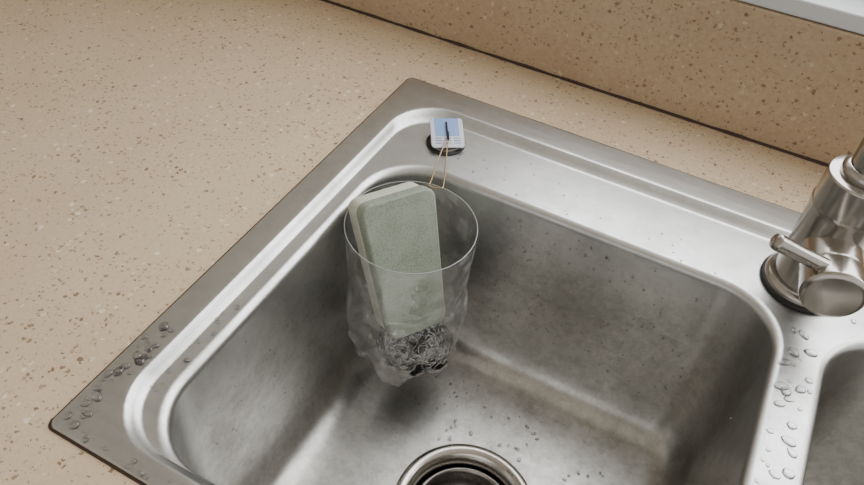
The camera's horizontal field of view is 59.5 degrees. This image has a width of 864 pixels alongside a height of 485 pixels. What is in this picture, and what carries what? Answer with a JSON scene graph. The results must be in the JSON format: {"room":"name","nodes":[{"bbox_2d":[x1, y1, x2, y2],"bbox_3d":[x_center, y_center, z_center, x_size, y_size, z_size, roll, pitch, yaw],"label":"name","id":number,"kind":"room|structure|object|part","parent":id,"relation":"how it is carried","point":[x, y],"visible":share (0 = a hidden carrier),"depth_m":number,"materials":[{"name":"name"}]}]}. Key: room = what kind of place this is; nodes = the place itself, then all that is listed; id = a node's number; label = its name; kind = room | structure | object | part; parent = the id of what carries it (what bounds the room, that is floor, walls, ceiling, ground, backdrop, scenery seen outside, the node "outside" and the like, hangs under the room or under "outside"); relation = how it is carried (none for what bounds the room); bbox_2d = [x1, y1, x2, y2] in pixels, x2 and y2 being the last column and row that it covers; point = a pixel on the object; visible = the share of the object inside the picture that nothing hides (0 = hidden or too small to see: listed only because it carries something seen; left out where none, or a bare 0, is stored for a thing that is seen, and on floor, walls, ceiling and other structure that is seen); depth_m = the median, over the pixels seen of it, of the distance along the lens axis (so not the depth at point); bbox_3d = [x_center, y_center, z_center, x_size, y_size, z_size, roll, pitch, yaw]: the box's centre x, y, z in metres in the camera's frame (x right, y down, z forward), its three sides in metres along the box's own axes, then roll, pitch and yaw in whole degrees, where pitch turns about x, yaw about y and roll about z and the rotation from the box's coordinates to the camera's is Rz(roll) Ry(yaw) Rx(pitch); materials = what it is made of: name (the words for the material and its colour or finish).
{"room":"kitchen","nodes":[
{"label":"kitchen","id":0,"kind":"room"},
{"bbox_3d":[-0.362,1.460,0.350,2.700,0.050,3.260,23,48,17],"label":"floor","id":1,"kind":"structure","parent":0,"visible":0},
{"bbox_3d":[0.197,0.453,0.769,2.660,0.848,0.600,23,48,17],"label":"base cabinet","id":2,"kind":"object","parent":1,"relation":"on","visible":0},
{"bbox_2d":[0,0,826,484],"bbox_3d":[0.229,0.137,0.465,2.700,0.030,0.600,23,48,17],"label":"countertop","id":3,"kind":"structure","parent":2,"relation":"on","point":[141,141],"depth_m":0.64,"materials":[{"name":"stone"}]},
{"bbox_2d":[48,78,863,484],"bbox_3d":[0.211,0.182,0.529,0.767,0.195,0.435,23,48,17],"label":"sink","id":4,"kind":"object","parent":3,"relation":"in","point":[611,317],"visible":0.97,"depth_m":0.61,"materials":[{"name":"metal"}]},
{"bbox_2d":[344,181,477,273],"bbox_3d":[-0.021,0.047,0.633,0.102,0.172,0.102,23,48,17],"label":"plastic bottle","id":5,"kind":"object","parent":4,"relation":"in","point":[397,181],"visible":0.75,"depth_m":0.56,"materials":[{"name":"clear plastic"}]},
{"bbox_2d":[348,182,444,338],"bbox_3d":[-0.024,0.014,0.599,0.062,0.116,0.076,-19,50,-23],"label":"sponge","id":6,"kind":"object","parent":5,"relation":"in","point":[395,228],"visible":1,"depth_m":0.58,"materials":[{"name":"green plastic"}]},
{"bbox_2d":[376,322,453,376],"bbox_3d":[-0.016,0.086,0.653,0.066,0.046,0.065,23,48,17],"label":"pad","id":7,"kind":"object","parent":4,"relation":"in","point":[428,349],"visible":0.77,"depth_m":0.63,"materials":[{"name":"silver metal"}]},
{"bbox_2d":[426,134,464,155],"bbox_3d":[0.012,-0.087,0.650,0.034,0.004,0.034,23,48,17],"label":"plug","id":8,"kind":"object","parent":4,"relation":"on","point":[451,151],"visible":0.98,"depth_m":0.64,"materials":[{"name":"black rubber"}]},
{"bbox_2d":[429,118,464,147],"bbox_3d":[0.013,-0.094,0.646,0.028,0.010,0.030,-1,45,-6],"label":"hook","id":9,"kind":"object","parent":8,"relation":"attached to","point":[441,129],"visible":1,"depth_m":0.65,"materials":[{"name":"white plastic"}]},
{"bbox_2d":[428,139,449,188],"bbox_3d":[0.008,-0.065,0.620,0.012,0.006,0.060,9,45,4],"label":"loop","id":10,"kind":"object","parent":9,"relation":"hanging from","point":[442,187],"visible":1,"depth_m":0.62,"materials":[{"name":"beige"}]},
{"bbox_2d":[396,444,527,484],"bbox_3d":[0.025,0.227,0.625,0.118,0.033,0.118,23,48,17],"label":"strainer","id":11,"kind":"object","parent":4,"relation":"attached to","point":[450,464],"visible":1,"depth_m":0.65,"materials":[{"name":"metal"}]},
{"bbox_2d":[421,467,499,484],"bbox_3d":[0.025,0.229,0.626,0.086,0.020,0.086,23,48,17],"label":"basket","id":12,"kind":"object","parent":11,"relation":"on","point":[429,475],"depth_m":0.65,"materials":[{"name":"metal"}]},
{"bbox_2d":[760,138,863,316],"bbox_3d":[0.260,-0.053,0.409,0.084,0.327,0.166,13,45,8],"label":"faucet","id":13,"kind":"object","parent":4,"relation":"on","point":[818,269],"visible":1,"depth_m":0.49,"materials":[{"name":"silver metal"}]},
{"bbox_3d":[0.238,0.009,0.483,0.048,0.029,0.012,7,45,2],"label":"lever","id":14,"kind":"part","parent":13,"relation":"part of","materials":[{"name":"metal"}]},
{"bbox_3d":[0.279,-0.079,0.366,0.026,0.228,0.148,8,45,3],"label":"gooseneck spout","id":15,"kind":"part","parent":13,"relation":"part of","materials":[{"name":"metal"}]},
{"bbox_2d":[321,0,828,166],"bbox_3d":[0.369,-0.056,0.646,2.700,0.003,0.002,23,48,17],"label":"caulk seam","id":16,"kind":"object","parent":3,"relation":"on","point":[327,1],"depth_m":0.72,"materials":[{"name":"brown"}]},
{"bbox_3d":[0.392,0.153,0.982,2.700,0.997,0.160,23,48,17],"label":"wall","id":17,"kind":"structure","parent":0,"visible":0},
{"bbox_2d":[330,0,863,163],"bbox_3d":[0.378,-0.103,0.613,2.700,0.117,0.020,23,48,17],"label":"backsplash","id":18,"kind":"structure","parent":17,"relation":"attached to","point":[791,83],"depth_m":0.66,"materials":[{"name":"stone"}]},
{"bbox_2d":[739,0,863,34],"bbox_3d":[0.671,-0.070,0.512,1.500,0.014,0.118,23,48,17],"label":"sill","id":19,"kind":"structure","parent":17,"relation":"attached to","point":[848,15],"depth_m":0.59,"materials":[{"name":"grey paint"}]}
]}

